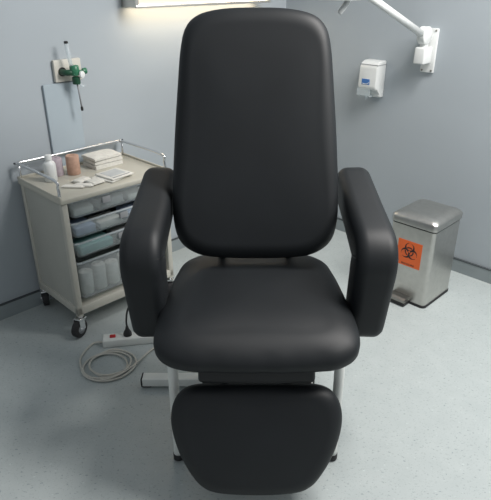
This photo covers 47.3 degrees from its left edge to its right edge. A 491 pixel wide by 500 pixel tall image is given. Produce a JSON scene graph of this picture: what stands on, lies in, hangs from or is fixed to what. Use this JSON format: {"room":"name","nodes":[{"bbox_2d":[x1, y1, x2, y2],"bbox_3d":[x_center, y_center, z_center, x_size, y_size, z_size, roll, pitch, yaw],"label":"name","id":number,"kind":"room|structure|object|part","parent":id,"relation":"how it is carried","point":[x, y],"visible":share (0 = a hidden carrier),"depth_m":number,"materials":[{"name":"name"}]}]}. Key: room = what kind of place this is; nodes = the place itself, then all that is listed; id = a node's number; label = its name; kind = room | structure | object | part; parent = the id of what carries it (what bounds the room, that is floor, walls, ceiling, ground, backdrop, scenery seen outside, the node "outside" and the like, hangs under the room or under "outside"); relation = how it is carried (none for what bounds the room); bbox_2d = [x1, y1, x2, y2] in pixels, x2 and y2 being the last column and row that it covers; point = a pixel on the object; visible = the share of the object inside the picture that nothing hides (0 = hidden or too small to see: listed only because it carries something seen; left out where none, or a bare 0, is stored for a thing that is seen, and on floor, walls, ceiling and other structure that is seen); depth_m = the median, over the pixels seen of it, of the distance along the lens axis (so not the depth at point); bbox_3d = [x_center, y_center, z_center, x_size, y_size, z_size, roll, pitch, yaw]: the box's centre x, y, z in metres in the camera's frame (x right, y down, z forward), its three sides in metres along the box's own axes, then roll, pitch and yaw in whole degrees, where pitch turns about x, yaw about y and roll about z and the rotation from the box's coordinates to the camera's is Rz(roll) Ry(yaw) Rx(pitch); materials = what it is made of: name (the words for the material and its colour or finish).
{"room":"medical treatment room","nodes":[
{"label":"medical treatment room","id":0,"kind":"room"},
{"bbox_2d":[0,0,285,303],"bbox_3d":[-1.349,-0.844,2.064,4.600,2.700,0.121,-24,35,-39],"label":"wall","id":1,"kind":"structure","parent":0,"point":[130,56],"depth_m":2.67,"materials":[{"name":"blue paint"}]},
{"bbox_2d":[42,81,85,165],"bbox_3d":[-0.848,-0.322,2.772,0.170,0.980,0.014,-24,35,-39],"label":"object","id":2,"kind":"structure","parent":1,"relation":"attached to","point":[61,100],"depth_m":2.62,"materials":[{"name":"blue paint"}]},
{"bbox_2d":[51,58,81,82],"bbox_3d":[-0.814,-0.822,2.558,0.135,0.096,0.023,-24,35,-39],"label":"outlet","id":3,"kind":"object","parent":1,"relation":"attached to","point":[59,64],"visible":0.78,"depth_m":2.54,"materials":[{"name":"beige plastic"}]},
{"bbox_2d":[59,41,87,110],"bbox_3d":[-0.775,-0.784,2.534,0.123,0.308,0.057,-9,28,-18],"label":"flowmeter","id":4,"kind":"object","parent":3,"relation":"attached to","point":[74,71],"visible":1,"depth_m":2.52,"materials":[{"name":"green plastic"}]},
{"bbox_3d":[-0.763,-0.713,2.574,0.015,0.110,0.007,-24,35,-39],"label":"outlet stem","id":5,"kind":"part","parent":4,"relation":"part of","materials":[{"name":"grey plastic"}]},
{"bbox_3d":[-0.742,-0.813,2.544,0.045,0.028,0.029,-24,35,-39],"label":"control knob","id":6,"kind":"part","parent":4,"relation":"part of","materials":[{"name":"green plastic"}]},
{"bbox_2d":[0,237,184,320],"bbox_3d":[-1.302,0.353,2.598,4.400,0.080,0.014,-24,35,-39],"label":"baseboard","id":7,"kind":"structure","parent":1,"relation":"attached to","point":[12,307],"depth_m":2.78,"materials":[{"name":"grey"}]},
{"bbox_2d":[121,0,270,7],"bbox_3d":[-0.222,-1.368,2.872,0.122,0.202,0.920,24,35,39],"label":"wall lamp","id":8,"kind":"object","parent":1,"relation":"attached to","point":[124,3],"visible":1,"depth_m":2.76,"materials":[{"name":"silver metal"}]},
{"bbox_2d":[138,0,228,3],"bbox_3d":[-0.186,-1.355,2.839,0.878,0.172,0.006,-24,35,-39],"label":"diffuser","id":9,"kind":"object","parent":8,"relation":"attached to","point":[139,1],"depth_m":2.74,"materials":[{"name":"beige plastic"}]},
{"bbox_2d":[149,0,258,4],"bbox_3d":[-0.227,-1.285,2.919,0.878,0.006,0.087,-24,35,-39],"label":"diffuser","id":10,"kind":"object","parent":8,"relation":"attached to","point":[164,1],"depth_m":2.83,"materials":[{"name":"white plastic"}]},
{"bbox_2d":[0,229,490,499],"bbox_3d":[0.000,0.424,2.658,9.000,0.100,9.000,0,26,0],"label":"floor","id":11,"kind":"structure","parent":0,"point":[416,406],"depth_m":2.16,"materials":[{"name":"plastic"}]},
{"bbox_2d":[13,139,173,337],"bbox_3d":[-0.711,-0.085,2.724,0.626,0.756,0.442,-24,35,-39],"label":"trolley","id":12,"kind":"object","parent":11,"relation":"on","point":[57,264],"visible":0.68,"depth_m":2.56,"materials":[{"name":"beige metal"}]},
{"bbox_3d":[-0.884,-0.006,2.548,0.008,0.530,0.324,-24,35,-39],"label":"panel","id":13,"kind":"part","parent":12,"relation":"part of","materials":[{"name":"beige plastic"}]},
{"bbox_2d":[43,154,57,182],"bbox_3d":[-0.867,-0.363,2.479,0.054,0.120,0.054,-24,35,-39],"label":"bottle","id":14,"kind":"object","parent":12,"relation":"on","point":[49,166],"visible":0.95,"depth_m":2.46,"materials":[{"name":"white plastic"}]},
{"bbox_2d":[52,156,63,176],"bbox_3d":[-0.869,-0.382,2.562,0.064,0.080,0.064,24,35,39],"label":"roll","id":15,"kind":"object","parent":12,"relation":"on","point":[58,160],"visible":0.52,"depth_m":2.55,"materials":[{"name":"pink fabric"}]},
{"bbox_2d":[65,154,80,175],"bbox_3d":[-0.794,-0.393,2.577,0.060,0.088,0.060,-24,35,-39],"label":"roll","id":16,"kind":"object","parent":12,"relation":"on","point":[72,160],"visible":1,"depth_m":2.56,"materials":[{"name":"orange fabric"}]},
{"bbox_2d":[61,184,84,187],"bbox_3d":[-0.747,-0.276,2.427,0.099,0.009,0.030,1,26,2],"label":"packet","id":17,"kind":"object","parent":12,"relation":"on","point":[65,185],"visible":1,"depth_m":2.42,"materials":[{"name":"white paper"}]},
{"bbox_2d":[67,200,93,216],"bbox_3d":[-0.739,-0.187,2.463,0.100,0.035,0.110,-24,35,-39],"label":"packet","id":18,"kind":"object","parent":12,"relation":"in","point":[83,207],"visible":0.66,"depth_m":2.43,"materials":[{"name":"white plastic"}]},
{"bbox_2d":[71,176,90,182],"bbox_3d":[-0.732,-0.312,2.496,0.056,0.014,0.072,12,28,22],"label":"packet","id":19,"kind":"object","parent":12,"relation":"on","point":[81,179],"visible":0.93,"depth_m":2.48,"materials":[{"name":"white paper"}]},
{"bbox_2d":[70,217,95,236],"bbox_3d":[-0.739,-0.105,2.503,0.100,0.040,0.110,-24,35,-39],"label":"pack","id":20,"kind":"object","parent":12,"relation":"in","point":[88,226],"visible":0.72,"depth_m":2.47},
{"bbox_2d":[75,183,93,186],"bbox_3d":[-0.704,-0.284,2.442,0.089,0.010,0.034,1,26,2],"label":"packet","id":21,"kind":"object","parent":12,"relation":"on","point":[83,184],"visible":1,"depth_m":2.43,"materials":[{"name":"white paper"}]},
{"bbox_2d":[78,268,94,294],"bbox_3d":[-0.739,0.144,2.602,0.064,0.110,0.064,24,35,39],"label":"roll","id":22,"kind":"object","parent":12,"relation":"in","point":[85,275],"visible":1,"depth_m":2.58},
{"bbox_3d":[-0.700,-0.388,2.573,0.378,0.081,0.577,24,35,39],"label":"guard rail","id":23,"kind":"part","parent":12,"relation":"part of","materials":[{"name":"silver metal"}]},
{"bbox_2d":[17,152,162,205],"bbox_3d":[-0.697,-0.342,2.592,0.562,0.036,0.392,-24,35,-39],"label":"trolley top","id":24,"kind":"object","parent":12,"relation":"on","point":[34,183],"depth_m":2.49,"materials":[{"name":"beige plastic"}]},
{"bbox_2d":[72,230,112,255],"bbox_3d":[-0.711,-0.035,2.569,0.170,0.044,0.120,-24,35,-39],"label":"pack","id":25,"kind":"object","parent":12,"relation":"in","point":[82,249],"visible":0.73,"depth_m":2.54},
{"bbox_2d":[85,177,105,184],"bbox_3d":[-0.667,-0.304,2.479,0.074,0.014,0.062,20,32,35],"label":"packet","id":26,"kind":"object","parent":12,"relation":"on","point":[94,181],"visible":0.98,"depth_m":2.47,"materials":[{"name":"white paper"}]},
{"bbox_3d":[-0.697,-0.080,2.720,0.550,0.550,0.380,-24,35,-39],"label":"frame","id":27,"kind":"part","parent":12,"relation":"part of","materials":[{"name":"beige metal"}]},
{"bbox_3d":[-0.824,-0.145,2.830,0.494,0.530,0.008,-24,35,-39],"label":"panel","id":28,"kind":"part","parent":12,"relation":"part of","materials":[{"name":"plastic"}]},
{"bbox_2d":[91,260,107,288],"bbox_3d":[-0.690,0.117,2.643,0.064,0.122,0.064,24,35,39],"label":"roll","id":29,"kind":"object","parent":12,"relation":"in","point":[98,268],"visible":0.96,"depth_m":2.62,"materials":[{"name":"white fabric"}]},
{"bbox_2d":[77,254,122,303],"bbox_3d":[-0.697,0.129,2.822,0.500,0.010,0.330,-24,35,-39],"label":"drawer","id":30,"kind":"object","parent":12,"relation":"attached to","point":[110,289],"depth_m":2.70,"materials":[{"name":"clear plastic"}]},
{"bbox_2d":[74,221,126,257],"bbox_3d":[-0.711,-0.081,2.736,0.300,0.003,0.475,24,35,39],"label":"drawer","id":31,"kind":"object","parent":12,"relation":"attached to","point":[104,230],"depth_m":2.67,"materials":[{"name":"grey"}]},
{"bbox_2d":[69,200,133,238],"bbox_3d":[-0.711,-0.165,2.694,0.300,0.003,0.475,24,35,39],"label":"drawer","id":32,"kind":"object","parent":12,"relation":"attached to","point":[113,208],"depth_m":2.70,"materials":[{"name":"grey"}]},
{"bbox_2d":[83,160,122,169],"bbox_3d":[-0.692,-0.427,2.721,0.115,0.022,0.150,23,34,38],"label":"pad","id":33,"kind":"object","parent":12,"relation":"on","point":[113,163],"visible":0.53,"depth_m":2.68,"materials":[{"name":"white fabric"}]},
{"bbox_2d":[83,155,122,164],"bbox_3d":[-0.693,-0.448,2.715,0.150,0.021,0.115,-23,34,-38],"label":"pad","id":34,"kind":"object","parent":33,"relation":"on","point":[116,158],"visible":0.41,"depth_m":2.67,"materials":[{"name":"white fabric"}]},
{"bbox_2d":[81,149,121,161],"bbox_3d":[-0.695,-0.462,2.701,0.115,0.018,0.150,22,34,38],"label":"pad","id":35,"kind":"object","parent":34,"relation":"on","point":[99,155],"visible":1,"depth_m":2.68,"materials":[{"name":"white fabric"}]},
{"bbox_2d":[69,185,139,218],"bbox_3d":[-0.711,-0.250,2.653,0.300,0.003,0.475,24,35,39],"label":"drawer","id":36,"kind":"object","parent":12,"relation":"attached to","point":[124,200],"depth_m":2.53,"materials":[{"name":"grey"}]},
{"bbox_2d":[87,191,122,208],"bbox_3d":[-0.640,-0.234,2.550,0.130,0.042,0.110,-24,35,-39],"label":"packet","id":37,"kind":"object","parent":12,"relation":"in","point":[116,197],"visible":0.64,"depth_m":2.52,"materials":[{"name":"white paper"}]},
{"bbox_2d":[88,211,122,228],"bbox_3d":[-0.647,-0.141,2.588,0.110,0.030,0.120,24,35,39],"label":"pack","id":38,"kind":"object","parent":12,"relation":"in","point":[104,220],"visible":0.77,"depth_m":2.56,"materials":[{"name":"white plastic"}]},
{"bbox_2d":[91,176,126,182],"bbox_3d":[-0.614,-0.336,2.549,0.125,0.009,0.125,13,29,25],"label":"pouch","id":39,"kind":"object","parent":12,"relation":"on","point":[104,179],"visible":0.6,"depth_m":2.50,"materials":[{"name":"white paper"}]},
{"bbox_2d":[95,168,133,180],"bbox_3d":[-0.598,-0.348,2.554,0.125,0.009,0.125,19,32,34],"label":"pouch","id":40,"kind":"object","parent":39,"relation":"on","point":[115,173],"visible":1,"depth_m":2.54,"materials":[{"name":"white paper"}]},
{"bbox_2d":[104,258,119,283],"bbox_3d":[-0.640,0.101,2.691,0.064,0.110,0.064,24,35,39],"label":"roll","id":41,"kind":"object","parent":12,"relation":"in","point":[111,264],"visible":0.95,"depth_m":2.67,"materials":[{"name":"white fabric"}]},
{"bbox_2d":[107,222,125,240],"bbox_3d":[-0.570,-0.093,2.698,0.160,0.036,0.120,-24,35,-39],"label":"pack","id":42,"kind":"object","parent":12,"relation":"in","point":[114,234],"visible":0.24,"depth_m":2.67},
{"bbox_2d":[117,253,120,277],"bbox_3d":[-0.591,0.073,2.732,0.064,0.122,0.064,24,35,39],"label":"roll","id":43,"kind":"object","parent":12,"relation":"in","point":[117,253],"visible":0.05,"depth_m":2.70,"materials":[{"name":"white fabric"}]},
{"bbox_2d":[116,201,133,218],"bbox_3d":[-0.541,-0.192,2.681,0.120,0.040,0.110,-24,35,-39],"label":"pack","id":44,"kind":"object","parent":12,"relation":"in","point":[120,208],"visible":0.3,"depth_m":2.66},
{"bbox_2d":[116,185,138,199],"bbox_3d":[-0.541,-0.272,2.642,0.100,0.030,0.110,-24,35,-39],"label":"packet","id":45,"kind":"object","parent":12,"relation":"in","point":[129,193],"visible":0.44,"depth_m":2.61,"materials":[{"name":"white plastic"}]},
{"bbox_2d":[79,331,153,381],"bbox_3d":[-0.472,0.450,2.439,0.497,0.046,0.300,-4,26,-9],"label":"power strip","id":46,"kind":"object","parent":11,"relation":"on","point":[114,339],"visible":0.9,"depth_m":2.47,"materials":[{"name":"white plastic"}]},
{"bbox_2d":[123,308,131,336],"bbox_3d":[-0.389,0.276,2.575,0.370,0.154,0.070,-12,28,-23],"label":"plug","id":47,"kind":"object","parent":46,"relation":"attached to","point":[127,332],"visible":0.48,"depth_m":2.51,"materials":[{"name":"black plastic"}]},
{"bbox_3d":[-0.383,0.273,2.580,0.355,0.153,0.061,-11,28,-21],"label":"cord","id":48,"kind":"part","parent":47,"relation":"part of","materials":[{"name":"black plastic"}]},
{"bbox_2d":[119,7,398,494],"bbox_3d":[0.026,0.001,1.809,0.893,1.406,0.828,0,26,0],"label":"chair","id":49,"kind":"object","parent":11,"relation":"on","point":[255,187],"visible":1,"depth_m":1.80,"materials":[{"name":"black leather"}]},
{"bbox_3d":[-0.319,-0.007,1.947,0.140,0.456,0.504,0,26,0],"label":"armrest","id":50,"kind":"part","parent":49,"relation":"part of","materials":[{"name":"black leather"}]},
{"bbox_3d":[-0.224,0.502,1.866,0.035,0.416,0.094,5,27,10],"label":"leg","id":51,"kind":"part","parent":49,"relation":"part of","materials":[{"name":"white metal"}]},
{"bbox_3d":[0.034,-0.383,1.908,0.567,0.805,0.315,0,26,0],"label":"backrest","id":52,"kind":"part","parent":49,"relation":"part of","materials":[{"name":"black leather"}]},
{"bbox_3d":[0.034,0.176,1.867,0.626,0.127,0.611,0,26,0],"label":"seat","id":53,"kind":"part","parent":49,"relation":"part of","materials":[{"name":"black leather"}]},
{"bbox_3d":[0.292,0.502,1.866,0.035,0.416,0.094,-5,27,-10],"label":"leg","id":54,"kind":"part","parent":49,"relation":"part of","materials":[{"name":"white metal"}]},
{"bbox_3d":[0.401,-0.007,1.947,0.140,0.456,0.504,0,26,0],"label":"armrest","id":55,"kind":"part","parent":49,"relation":"part of","materials":[{"name":"black leather"}]},
{"bbox_2d":[390,199,462,308],"bbox_3d":[0.883,0.015,2.844,0.336,0.471,0.247,-24,35,-39],"label":"pedal bin","id":56,"kind":"object","parent":11,"relation":"on","point":[426,231],"visible":1,"depth_m":2.76,"materials":[{"name":"metal"}]},
{"bbox_3d":[0.902,-0.181,2.769,0.282,0.053,0.247,-24,35,-39],"label":"lid","id":57,"kind":"part","parent":56,"relation":"part of","materials":[{"name":"metal"}]},
{"bbox_2d":[286,0,490,268],"bbox_3d":[1.847,-0.844,2.064,4.400,2.700,0.120,24,35,39],"label":"wall","id":58,"kind":"structure","parent":0,"point":[428,136],"depth_m":3.03,"materials":[{"name":"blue paint"}]},
{"bbox_2d":[357,59,386,97],"bbox_3d":[0.701,-0.947,3.120,0.095,0.210,0.119,-24,35,-39],"label":"soap dispenser","id":59,"kind":"object","parent":58,"relation":"attached to","point":[372,71],"visible":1,"depth_m":3.08,"materials":[{"name":"white plastic"}]},
{"bbox_2d":[334,0,439,72],"bbox_3d":[0.629,-1.000,2.546,0.188,0.460,0.894,24,35,39],"label":"lamp","id":60,"kind":"object","parent":58,"relation":"attached to","point":[427,37],"visible":1,"depth_m":2.80,"materials":[{"name":"white plastic"}]},
{"bbox_3d":[0.401,-0.990,2.266,0.055,0.073,0.026,1,26,1],"label":"handle","id":61,"kind":"part","parent":60,"relation":"part of","materials":[{"name":"white plastic"}]},
{"bbox_3d":[0.657,-1.080,2.538,0.035,0.276,0.676,24,35,39],"label":"spring arm","id":62,"kind":"part","parent":60,"relation":"part of","materials":[{"name":"white plastic"}]},
{"bbox_3d":[0.945,-1.024,2.873,0.074,0.215,0.016,24,35,39],"label":"wall plate","id":63,"kind":"part","parent":60,"relation":"part of","materials":[{"name":"white plastic"}]},
{"bbox_2d":[335,217,490,283],"bbox_3d":[1.800,0.353,2.598,4.400,0.080,0.014,24,35,39],"label":"baseboard","id":64,"kind":"structure","parent":58,"relation":"attached to","point":[461,266],"depth_m":3.10,"materials":[{"name":"grey"}]}
]}

